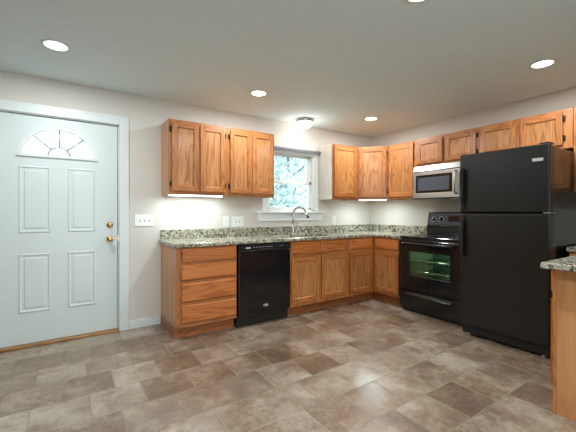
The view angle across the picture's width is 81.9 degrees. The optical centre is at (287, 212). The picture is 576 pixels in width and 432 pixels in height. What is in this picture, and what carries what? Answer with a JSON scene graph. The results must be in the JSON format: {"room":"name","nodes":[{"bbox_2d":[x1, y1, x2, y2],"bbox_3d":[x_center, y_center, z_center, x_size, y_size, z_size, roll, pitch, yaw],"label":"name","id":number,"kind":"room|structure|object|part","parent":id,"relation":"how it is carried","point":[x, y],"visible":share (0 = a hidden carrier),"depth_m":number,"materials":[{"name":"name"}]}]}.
{"room":"kitchen","nodes":[
{"label":"kitchen","id":0,"kind":"room"},
{"bbox_2d":[0,70,370,322],"bbox_3d":[-2.265,-0.013,3.111,8.840,2.560,0.140,0,0,-34],"label":"wall","id":1,"kind":"structure","parent":0,"point":[146,115],"depth_m":3.59,"materials":[{"name":"paint"}]},
{"bbox_2d":[0,99,128,352],"bbox_3d":[-2.161,0.113,3.148,1.171,2.188,0.192,0,0,-34],"label":"door","id":2,"kind":"structure","parent":1,"relation":"in","point":[64,220],"depth_m":3.13,"materials":[{"name":"white paint"}]},
{"bbox_3d":[-2.308,0.639,3.028,0.238,0.533,0.020,0,0,-34],"label":"raised panel","id":3,"kind":"part","parent":2,"relation":"part of","materials":[{"name":"paint"}]},
{"bbox_3d":[-2.308,-0.120,3.028,0.238,0.610,0.020,0,0,-34],"label":"raised panel","id":4,"kind":"part","parent":2,"relation":"part of","materials":[{"name":"paint"}]},
{"bbox_3d":[-2.165,-0.655,3.140,0.550,0.242,0.006,0,0,-34],"label":"fan light glass","id":5,"kind":"part","parent":2,"relation":"part of","materials":[{"name":"white"}]},
{"bbox_3d":[-2.004,0.639,3.230,0.232,0.533,0.020,0,0,-34],"label":"raised panel","id":6,"kind":"part","parent":2,"relation":"part of","materials":[{"name":"paint"}]},
{"bbox_3d":[-2.004,-0.120,3.230,0.232,0.610,0.020,0,0,-34],"label":"raised panel","id":7,"kind":"part","parent":2,"relation":"part of","materials":[{"name":"paint"}]},
{"bbox_3d":[-1.784,0.266,3.328,0.062,0.062,0.072,0,0,-34],"label":"knob","id":8,"kind":"part","parent":2,"relation":"part of","materials":[{"name":"gold metal"}]},
{"bbox_2d":[129,316,159,328],"bbox_3d":[-1.514,1.165,3.517,0.308,0.085,0.015,0,0,-34],"label":"baseboard","id":9,"kind":"structure","parent":1,"relation":"attached to","point":[150,321],"depth_m":3.51,"materials":[{"name":"white paint"}]},
{"bbox_2d":[135,215,153,225],"bbox_3d":[-1.518,0.083,3.512,0.190,0.122,0.018,0,0,-34],"label":"switch plate","id":10,"kind":"object","parent":1,"relation":"attached to","point":[140,220],"visible":1,"depth_m":3.51,"materials":[{"name":"white plastic"}]},
{"bbox_2d":[161,118,227,195],"bbox_3d":[-1.020,-0.571,3.658,0.644,0.770,0.323,0,0,-34],"label":"upper cabinet","id":11,"kind":"object","parent":1,"relation":"attached to","point":[194,156],"visible":1,"depth_m":3.51,"materials":[{"name":"brown wood"}]},
{"bbox_3d":[-1.064,-0.575,3.447,0.282,0.706,0.019,0,0,-34],"label":"door","id":12,"kind":"part","parent":11,"relation":"part of","materials":[{"name":"brown wood"}]},
{"bbox_3d":[-1.067,-0.575,3.451,0.186,0.610,0.006,0,0,-34],"label":"door panel","id":13,"kind":"part","parent":11,"relation":"part of","materials":[{"name":"brown wood"}]},
{"bbox_2d":[167,194,222,196],"bbox_3d":[-1.004,-0.187,3.631,0.605,0.020,0.051,0,0,-34],"label":"light","id":14,"kind":"object","parent":11,"relation":"attached to","point":[169,194],"visible":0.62,"depth_m":3.61,"materials":[{"name":"white plastic"}]},
{"bbox_3d":[-0.817,-0.575,3.611,0.278,0.706,0.019,0,0,-34],"label":"door","id":15,"kind":"part","parent":11,"relation":"part of","materials":[{"name":"brown wood"}]},
{"bbox_3d":[-0.820,-0.575,3.615,0.182,0.610,0.006,0,0,-34],"label":"door panel","id":16,"kind":"part","parent":11,"relation":"part of","materials":[{"name":"brown wood"}]},
{"bbox_2d":[223,216,228,226],"bbox_3d":[-0.750,0.109,4.027,0.078,0.130,0.010,0,0,-34],"label":"outlet plate","id":17,"kind":"object","parent":1,"relation":"attached to","point":[225,218],"visible":1,"depth_m":4.02,"materials":[{"name":"white plastic"}]},
{"bbox_2d":[232,216,243,226],"bbox_3d":[-0.620,0.111,4.109,0.165,0.130,0.018,0,0,-34],"label":"switch plate","id":18,"kind":"object","parent":1,"relation":"attached to","point":[237,221],"visible":1,"depth_m":4.11,"materials":[{"name":"white plastic"}]},
{"bbox_2d":[223,127,273,197],"bbox_3d":[-0.500,-0.571,4.005,0.603,0.770,0.323,0,0,-34],"label":"upper cabinet","id":19,"kind":"object","parent":1,"relation":"attached to","point":[250,153],"visible":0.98,"depth_m":3.85,"materials":[{"name":"brown wood"}]},
{"bbox_3d":[-0.537,-0.575,3.797,0.268,0.706,0.019,0,0,-34],"label":"door","id":20,"kind":"part","parent":19,"relation":"part of","materials":[{"name":"brown wood"}]},
{"bbox_3d":[-0.540,-0.575,3.802,0.172,0.610,0.006,0,0,-34],"label":"door panel","id":21,"kind":"part","parent":19,"relation":"part of","materials":[{"name":"brown wood"}]},
{"bbox_3d":[-0.299,-0.575,3.956,0.276,0.706,0.019,0,0,-34],"label":"door","id":22,"kind":"part","parent":19,"relation":"part of","materials":[{"name":"brown wood"}]},
{"bbox_3d":[-0.302,-0.575,3.960,0.180,0.610,0.006,0,0,-34],"label":"door panel","id":23,"kind":"part","parent":19,"relation":"part of","materials":[{"name":"brown wood"}]},
{"bbox_2d":[256,149,324,220],"bbox_3d":[0.025,-0.384,4.597,1.110,0.989,0.202,0,0,-34],"label":"window","id":24,"kind":"structure","parent":1,"relation":"in","point":[268,213],"depth_m":4.67,"materials":[{"name":"white paint"}]},
{"bbox_3d":[0.019,-0.239,4.606,0.746,0.406,0.030,0,0,-34],"label":"sash","id":25,"kind":"part","parent":24,"relation":"part of","materials":[{"name":"white paint"}]},
{"bbox_3d":[0.052,-0.448,4.557,0.922,0.861,0.018,0,0,-34],"label":"casing","id":26,"kind":"part","parent":24,"relation":"part of","materials":[{"name":"white paint"}]},
{"bbox_3d":[0.055,-0.005,4.551,1.110,0.026,0.092,0,0,-34],"label":"sill","id":27,"kind":"part","parent":24,"relation":"part of","materials":[{"name":"white paint"}]},
{"bbox_3d":[-0.002,-0.603,4.637,0.746,0.399,0.030,0,0,-34],"label":"sash","id":28,"kind":"part","parent":24,"relation":"part of","materials":[{"name":"glass"}]},
{"bbox_2d":[274,146,320,154],"bbox_3d":[0.067,-0.857,4.534,0.970,0.044,0.034,0,0,-34],"label":"window blind","id":29,"kind":"object","parent":24,"relation":"attached to","point":[275,147],"visible":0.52,"depth_m":4.55,"materials":[{"name":"white plastic"}]},
{"bbox_3d":[0.066,-0.838,4.535,0.956,0.005,0.029,0,0,-34],"label":"rail","id":30,"kind":"part","parent":29,"relation":"part of","materials":[{"name":"white plastic"}]},
{"bbox_2d":[160,224,426,238],"bbox_3d":[0.283,0.241,4.066,3.294,0.102,1.088,0,0,-34],"label":"backsplash","id":31,"kind":"structure","parent":1,"relation":"attached to","point":[218,232],"depth_m":4.42,"materials":[{"name":"stone"}]},
{"bbox_2d":[332,216,335,224],"bbox_3d":[0.687,0.117,4.984,0.078,0.130,0.010,0,0,-34],"label":"outlet plate","id":32,"kind":"object","parent":1,"relation":"attached to","point":[333,217],"visible":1,"depth_m":4.98,"materials":[{"name":"white plastic"}]},
{"bbox_2d":[319,143,356,199],"bbox_3d":[0.737,-0.571,4.827,0.478,0.770,0.323,0,0,-34],"label":"upper cabinet","id":33,"kind":"object","parent":1,"relation":"attached to","point":[337,162],"visible":1,"depth_m":4.69,"materials":[{"name":"brown wood"}]},
{"bbox_3d":[0.810,-0.571,4.717,0.478,0.770,0.019,0,0,-34],"label":"frame","id":34,"kind":"part","parent":33,"relation":"part of","materials":[{"name":"brown wood"}]},
{"bbox_3d":[0.819,-0.575,4.699,0.430,0.706,0.019,0,0,-34],"label":"door","id":35,"kind":"part","parent":33,"relation":"part of","materials":[{"name":"brown wood"}]},
{"bbox_3d":[0.816,-0.575,4.704,0.334,0.610,0.006,0,0,-34],"label":"door panel","id":36,"kind":"part","parent":33,"relation":"part of","materials":[{"name":"brown wood"}]},
{"bbox_2d":[357,146,387,199],"bbox_3d":[1.268,-0.571,5.011,0.608,0.770,0.606,0,0,-34],"label":"upper cabinet","id":37,"kind":"object","parent":1,"relation":"attached to","point":[372,162],"visible":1,"depth_m":4.79,"materials":[{"name":"brown wood"}]},
{"bbox_3d":[1.222,-0.575,4.795,0.289,0.610,0.007,0,0,11],"label":"door panel","id":38,"kind":"part","parent":37,"relation":"part of","materials":[{"name":"brown wood"}]},
{"bbox_2d":[0,0,575,136],"bbox_3d":[-0.482,-1.263,0.430,8.600,0.060,6.300,0,0,-34],"label":"ceiling","id":39,"kind":"structure","parent":0,"point":[337,64],"depth_m":2.56,"materials":[{"name":"paint"}]},
{"bbox_2d":[40,39,70,51],"bbox_3d":[-1.711,-1.230,2.447,0.188,0.006,0.188,0,0,-34],"label":"recessed light","id":40,"kind":"object","parent":39,"relation":"in","point":[52,44],"visible":1,"depth_m":2.44,"materials":[{"name":"white paint"}]},
{"bbox_2d":[250,90,267,96],"bbox_3d":[-0.302,-1.230,3.423,0.188,0.006,0.188,0,0,-34],"label":"recessed light","id":41,"kind":"object","parent":39,"relation":"in","point":[259,93],"visible":1,"depth_m":3.42,"materials":[{"name":"white paint"}]},
{"bbox_2d":[297,117,312,128],"bbox_3d":[0.223,-1.173,4.399,0.220,0.119,0.220,0,0,-34],"label":"flush ceiling light","id":42,"kind":"object","parent":39,"relation":"attached to","point":[304,122],"visible":1,"depth_m":4.33,"materials":[{"name":"white glass"}]},
{"bbox_2d":[364,116,377,120],"bbox_3d":[1.087,-1.230,4.350,0.188,0.006,0.188,0,0,-34],"label":"recessed light","id":43,"kind":"object","parent":39,"relation":"in","point":[371,118],"visible":1,"depth_m":4.33,"materials":[{"name":"white paint"}]},
{"bbox_2d":[405,0,427,3],"bbox_3d":[0.742,-1.230,1.858,0.188,0.006,0.188,0,0,-34],"label":"recessed light","id":44,"kind":"object","parent":39,"relation":"in","point":[408,1],"visible":1,"depth_m":1.93,"materials":[{"name":"white paint"}]},
{"bbox_2d":[529,58,556,68],"bbox_3d":[2.107,-1.230,2.746,0.188,0.006,0.188,0,0,-34],"label":"recessed light","id":45,"kind":"object","parent":39,"relation":"in","point":[543,63],"visible":1,"depth_m":2.73,"materials":[{"name":"white paint"}]},
{"bbox_2d":[0,298,575,431],"bbox_3d":[-0.482,1.237,0.430,8.600,0.060,6.300,0,0,-34],"label":"floor","id":46,"kind":"structure","parent":0,"point":[372,364],"depth_m":2.36,"materials":[{"name":"tile"}]},
{"bbox_2d":[161,244,236,338],"bbox_3d":[-0.953,0.769,3.520,0.618,0.876,0.628,0,0,-34],"label":"base cabinet","id":47,"kind":"object","parent":46,"relation":"on","point":[199,284],"visible":0.89,"depth_m":3.26,"materials":[{"name":"brown wood"}]},
{"bbox_3d":[-0.767,0.410,3.278,0.565,0.130,0.019,0,0,-34],"label":"drawer","id":48,"kind":"part","parent":47,"relation":"part of","materials":[{"name":"brown wood"}]},
{"bbox_3d":[-0.767,0.574,3.278,0.565,0.142,0.019,0,0,-34],"label":"drawer","id":49,"kind":"part","parent":47,"relation":"part of","materials":[{"name":"brown wood"}]},
{"bbox_3d":[-0.767,0.762,3.278,0.565,0.178,0.019,0,0,-34],"label":"drawer","id":50,"kind":"part","parent":47,"relation":"part of","materials":[{"name":"brown wood"}]},
{"bbox_3d":[-0.767,0.967,3.278,0.565,0.176,0.019,0,0,-34],"label":"drawer","id":51,"kind":"part","parent":47,"relation":"part of","materials":[{"name":"brown wood"}]},
{"bbox_2d":[159,224,426,247],"bbox_3d":[0.277,0.260,4.060,3.311,0.139,1.090,0,0,-34],"label":"countertop","id":52,"kind":"structure","parent":47,"relation":"on","point":[182,238],"depth_m":4.16,"materials":[{"name":"stone"}]},
{"bbox_2d":[291,207,308,233],"bbox_3d":[0.165,0.105,4.463,0.254,0.372,0.065,0,0,9],"label":"faucet","id":53,"kind":"object","parent":52,"relation":"on","point":[305,211],"visible":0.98,"depth_m":4.46,"materials":[{"name":"silver metal"}]},
{"bbox_2d":[236,242,290,326],"bbox_3d":[-0.400,0.769,3.841,0.641,0.868,0.630,0,0,-34],"label":"dishwasher","id":54,"kind":"object","parent":46,"relation":"on","point":[263,269],"visible":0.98,"depth_m":3.58,"materials":[{"name":"black metal"}]},
{"bbox_3d":[-0.275,1.145,3.654,0.637,0.116,0.020,0,0,-34],"label":"toe panel","id":55,"kind":"part","parent":54,"relation":"part of","materials":[{"name":"black metal"}]},
{"bbox_3d":[-0.249,0.373,3.615,0.641,0.075,0.054,0,0,-34],"label":"control panel","id":56,"kind":"part","parent":54,"relation":"part of","materials":[{"name":"black plastic"}]},
{"bbox_3d":[-0.236,0.400,3.590,0.175,0.029,0.030,0,0,-34],"label":"handle","id":57,"kind":"part","parent":54,"relation":"part of","materials":[{"name":"black plastic"}]},
{"bbox_2d":[287,238,346,315],"bbox_3d":[0.229,0.769,4.306,0.902,0.876,0.628,0,0,-34],"label":"base cabinet","id":58,"kind":"object","parent":46,"relation":"on","point":[318,268],"visible":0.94,"depth_m":4.03,"materials":[{"name":"brown wood"}]},
{"bbox_3d":[0.208,0.789,3.926,0.402,0.532,0.019,0,0,-34],"label":"door","id":59,"kind":"part","parent":58,"relation":"part of","materials":[{"name":"brown wood"}]},
{"bbox_3d":[0.205,0.789,3.931,0.306,0.436,0.006,0,0,-34],"label":"door panel","id":60,"kind":"part","parent":58,"relation":"part of","materials":[{"name":"brown wood"}]},
{"bbox_3d":[0.579,0.789,4.173,0.406,0.532,0.019,0,0,-34],"label":"door","id":61,"kind":"part","parent":58,"relation":"part of","materials":[{"name":"brown wood"}]},
{"bbox_3d":[0.576,0.789,4.178,0.310,0.436,0.006,0,0,-34],"label":"door panel","id":62,"kind":"part","parent":58,"relation":"part of","materials":[{"name":"brown wood"}]},
{"bbox_2d":[343,237,373,303],"bbox_3d":[0.844,0.769,4.715,0.573,0.876,0.628,0,0,-34],"label":"base cabinet","id":63,"kind":"object","parent":46,"relation":"on","point":[360,250],"visible":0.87,"depth_m":4.44,"materials":[{"name":"brown wood"}]},
{"bbox_3d":[0.978,0.416,4.439,0.416,0.138,0.019,0,0,-34],"label":"drawer","id":64,"kind":"part","parent":63,"relation":"part of","materials":[{"name":"brown wood"}]},
{"bbox_3d":[0.978,0.789,4.439,0.416,0.532,0.019,0,0,-34],"label":"door","id":65,"kind":"part","parent":63,"relation":"part of","materials":[{"name":"brown wood"}]},
{"bbox_3d":[0.975,0.789,4.443,0.320,0.436,0.006,0,0,-34],"label":"door panel","id":66,"kind":"part","parent":63,"relation":"part of","materials":[{"name":"brown wood"}]},
{"bbox_2d":[373,237,400,305],"bbox_3d":[1.541,0.769,4.581,0.628,0.876,0.556,0,0,-34],"label":"base cabinet","id":67,"kind":"object","parent":46,"relation":"on","point":[386,250],"visible":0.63,"depth_m":4.39,"materials":[{"name":"brown wood"}]},
{"bbox_3d":[1.303,0.416,4.390,0.019,0.138,0.390,0,0,-34],"label":"drawer","id":68,"kind":"part","parent":67,"relation":"part of","materials":[{"name":"brown wood"}]},
{"bbox_3d":[1.303,0.789,4.390,0.019,0.532,0.390,0,0,-34],"label":"door","id":69,"kind":"part","parent":67,"relation":"part of","materials":[{"name":"brown wood"}]},
{"bbox_3d":[1.307,0.789,4.393,0.006,0.436,0.294,0,0,-34],"label":"door panel","id":70,"kind":"part","parent":67,"relation":"part of","materials":[{"name":"brown wood"}]},
{"bbox_2d":[399,212,463,325],"bbox_3d":[1.849,0.601,3.978,0.719,1.212,0.783,0,0,-34],"label":"range","id":71,"kind":"object","parent":46,"relation":"on","point":[429,263],"visible":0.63,"depth_m":3.94,"materials":[{"name":"black metal"}]},
{"bbox_3d":[1.590,0.986,3.806,0.027,0.048,0.595,0,0,-34],"label":"drawer handle","id":72,"kind":"part","parent":71,"relation":"part of","materials":[{"name":"black metal"}]},
{"bbox_2d":[399,239,459,300],"bbox_3d":[1.820,0.632,3.958,0.649,0.594,0.767,0,0,-34],"label":"oven","id":73,"kind":"object","parent":71,"relation":"in","point":[427,267],"depth_m":3.91,"materials":[{"name":"black metal"}]},
{"bbox_2d":[400,234,458,241],"bbox_3d":[1.869,0.300,3.991,0.610,0.023,0.783,0,0,-34],"label":"cooktop","id":74,"kind":"object","parent":71,"relation":"in","point":[422,237],"depth_m":3.96,"materials":[{"name":"black glass"}]},
{"bbox_3d":[1.616,1.045,3.823,0.034,0.200,0.767,0,0,-34],"label":"storage drawer","id":75,"kind":"part","parent":71,"relation":"part of","materials":[{"name":"black metal"}]},
{"bbox_3d":[1.665,1.177,3.856,0.020,0.060,0.755,0,0,-34],"label":"kick panel","id":76,"kind":"part","parent":71,"relation":"part of","materials":[{"name":"black metal"}]},
{"bbox_3d":[2.097,0.085,4.143,0.030,0.148,0.751,0,0,-34],"label":"control panel","id":77,"kind":"part","parent":71,"relation":"part of","materials":[{"name":"black plastic"}]},
{"bbox_2d":[459,141,575,357],"bbox_3d":[2.230,0.312,3.206,0.848,1.790,0.749,0,0,-34],"label":"refrigerator","id":78,"kind":"object","parent":46,"relation":"on","point":[518,205],"visible":0.98,"depth_m":2.93,"materials":[{"name":"black metal"}]},
{"bbox_3d":[1.722,0.223,3.270,0.072,0.408,0.036,0,0,-34],"label":"handle","id":79,"kind":"part","parent":78,"relation":"part of","materials":[{"name":"black plastic"}]},
{"bbox_3d":[1.722,-0.224,3.270,0.072,0.418,0.036,0,0,-34],"label":"handle","id":80,"kind":"part","parent":78,"relation":"part of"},
{"bbox_3d":[1.948,0.555,3.021,0.072,1.094,0.745,0,0,-34],"label":"fridge door","id":81,"kind":"part","parent":78,"relation":"part of","materials":[{"name":"black metal"}]},
{"bbox_3d":[1.948,-0.286,3.021,0.072,0.566,0.745,0,0,-34],"label":"freezer door","id":82,"kind":"part","parent":78,"relation":"part of","materials":[{"name":"black metal"}]},
{"bbox_2d":[551,270,575,421],"bbox_3d":[2.200,0.769,2.040,1.050,0.876,0.645,0,0,-34],"label":"base cabinet","id":83,"kind":"object","parent":46,"relation":"on","point":[563,283],"visible":0.8,"depth_m":1.96,"materials":[{"name":"brown wood"}]},
{"bbox_3d":[1.812,0.416,2.158,0.475,0.138,0.019,0,0,-34],"label":"drawer","id":84,"kind":"part","parent":83,"relation":"part of","materials":[{"name":"brown wood"}]},
{"bbox_3d":[1.812,0.789,2.158,0.475,0.532,0.019,0,0,-34],"label":"door","id":85,"kind":"part","parent":83,"relation":"part of","materials":[{"name":"brown wood"}]},
{"bbox_3d":[2.038,0.769,2.284,1.050,0.876,0.020,0,0,-34],"label":"frame","id":86,"kind":"part","parent":83,"relation":"part of","materials":[{"name":"brown wood"}]},
{"bbox_2d":[540,246,575,271],"bbox_3d":[2.370,0.311,2.265,1.813,0.037,0.918,0,0,-34],"label":"countertop","id":87,"kind":"structure","parent":83,"relation":"on","point":[568,264],"depth_m":1.94,"materials":[{"name":"stone"}]},
{"bbox_2d":[371,86,575,225],"bbox_3d":[3.148,-0.013,2.844,0.120,2.560,6.300,0,0,-34],"label":"wall","id":88,"kind":"structure","parent":0,"point":[407,212],"depth_m":4.38,"materials":[{"name":"paint"}]},
{"bbox_2d":[388,140,414,199],"bbox_3d":[1.677,-0.571,4.654,0.323,0.770,0.432,0,0,-34],"label":"upper cabinet","id":89,"kind":"object","parent":88,"relation":"attached to","point":[401,157],"visible":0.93,"depth_m":4.56,"materials":[{"name":"brown wood"}]},
{"bbox_3d":[1.556,-0.575,4.570,0.006,0.610,0.302,0,0,-34],"label":"door panel","id":90,"kind":"part","parent":89,"relation":"part of","materials":[{"name":"brown wood"}]},
{"bbox_2d":[415,127,478,166],"bbox_3d":[2.025,-0.774,4.130,0.323,0.363,0.820,0,0,-34],"label":"upper cabinet","id":91,"kind":"object","parent":88,"relation":"attached to","point":[445,148],"visible":0.8,"depth_m":4.00,"materials":[{"name":"brown wood"}]},
{"bbox_3d":[1.790,-0.778,4.208,0.019,0.303,0.358,0,0,-34],"label":"door","id":92,"kind":"part","parent":91,"relation":"part of","materials":[{"name":"brown wood"}]},
{"bbox_3d":[1.794,-0.778,4.211,0.006,0.207,0.262,0,0,-34],"label":"door panel","id":93,"kind":"part","parent":91,"relation":"part of","materials":[{"name":"brown wood"}]},
{"bbox_2d":[413,161,459,199],"bbox_3d":[1.978,-0.377,4.093,0.439,0.425,0.765,0,0,-34],"label":"microwave","id":94,"kind":"object","parent":91,"relation":"attached to","point":[438,181],"visible":0.63,"depth_m":4.04,"materials":[{"name":"silver metal"}]},
{"bbox_3d":[1.788,-0.358,4.083,0.008,0.229,0.494,0,0,-34],"label":"door frame glass","id":95,"kind":"part","parent":94,"relation":"part of","materials":[{"name":"black glass"}]},
{"bbox_3d":[1.848,-0.556,4.006,0.029,0.067,0.765,0,0,-34],"label":"vent panel","id":96,"kind":"part","parent":94,"relation":"part of","materials":[{"name":"silver metal"}]},
{"bbox_3d":[1.849,-0.176,4.007,0.026,0.011,0.765,0,0,-34],"label":"trim","id":97,"kind":"part","parent":94,"relation":"part of","materials":[{"name":"silver metal"}]},
{"bbox_3d":[1.925,-0.355,3.826,0.056,0.290,0.026,0,0,-34],"label":"handle","id":98,"kind":"part","parent":94,"relation":"part of","materials":[{"name":"silver metal"}]},
{"bbox_3d":[2.011,-0.778,3.877,0.019,0.303,0.363,0,0,-34],"label":"door","id":99,"kind":"part","parent":91,"relation":"part of","materials":[{"name":"brown wood"}]},
{"bbox_3d":[2.015,-0.778,3.880,0.006,0.207,0.267,0,0,-34],"label":"door panel","id":100,"kind":"part","parent":91,"relation":"part of","materials":[{"name":"brown wood"}]},
{"bbox_2d":[479,108,573,152],"bbox_3d":[2.483,-0.774,3.441,0.323,0.363,0.830,0,0,-34],"label":"upper cabinet","id":101,"kind":"object","parent":88,"relation":"attached to","point":[557,127],"visible":0.77,"depth_m":3.28,"materials":[{"name":"brown wood"}]},
{"bbox_3d":[2.241,-0.778,3.540,0.006,0.207,0.258,0,0,-34],"label":"door panel","id":102,"kind":"part","parent":101,"relation":"part of","materials":[{"name":"brown wood"}]},
{"bbox_3d":[2.237,-0.778,3.537,0.019,0.303,0.354,0,0,-34],"label":"door","id":103,"kind":"part","parent":101,"relation":"part of","materials":[{"name":"brown wood"}]},
{"bbox_3d":[2.452,-0.778,3.223,0.006,0.207,0.255,0,0,-34],"label":"door panel","id":104,"kind":"part","parent":101,"relation":"part of","materials":[{"name":"brown wood"}]},
{"bbox_3d":[2.447,-0.778,3.220,0.019,0.303,0.351,0,0,-34],"label":"door","id":105,"kind":"part","parent":101,"relation":"part of","materials":[{"name":"brown wood"}]},
{"bbox_2d":[574,107,575,191],"bbox_3d":[2.842,-0.571,2.902,0.323,0.770,0.460,0,0,-34],"label":"upper cabinet","id":106,"kind":"object","parent":88,"relation":"attached to","point":[574,107],"visible":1,"depth_m":3.01,"materials":[{"name":"brown wood"}]},
{"label":"outside","id":107,"kind":"structure","parent":0,"visible":0},
{"bbox_3d":[-9.862,1.907,22.294,60.000,0.100,39.500,0,0,-34],"label":"ground","id":108,"kind":"structure","parent":107,"visible":0},
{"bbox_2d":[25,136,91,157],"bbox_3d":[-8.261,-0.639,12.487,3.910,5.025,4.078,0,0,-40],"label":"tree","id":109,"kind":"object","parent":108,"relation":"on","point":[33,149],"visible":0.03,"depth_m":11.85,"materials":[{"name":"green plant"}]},
{"bbox_2d":[269,156,306,206],"bbox_3d":[-0.718,-1.141,8.040,4.692,6.030,4.893,0,0,38],"label":"tree","id":110,"kind":"object","parent":108,"relation":"on","point":[280,197],"visible":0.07,"depth_m":7.48,"materials":[{"name":"green plant"}]},
{"bbox_2d":[272,156,306,207],"bbox_3d":[-0.244,-0.740,12.396,4.067,5.226,4.241,0,0,-10],"label":"tree","id":111,"kind":"object","parent":108,"relation":"on","point":[287,159],"visible":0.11,"depth_m":12.12,"materials":[{"name":"green plant"}]}
]}

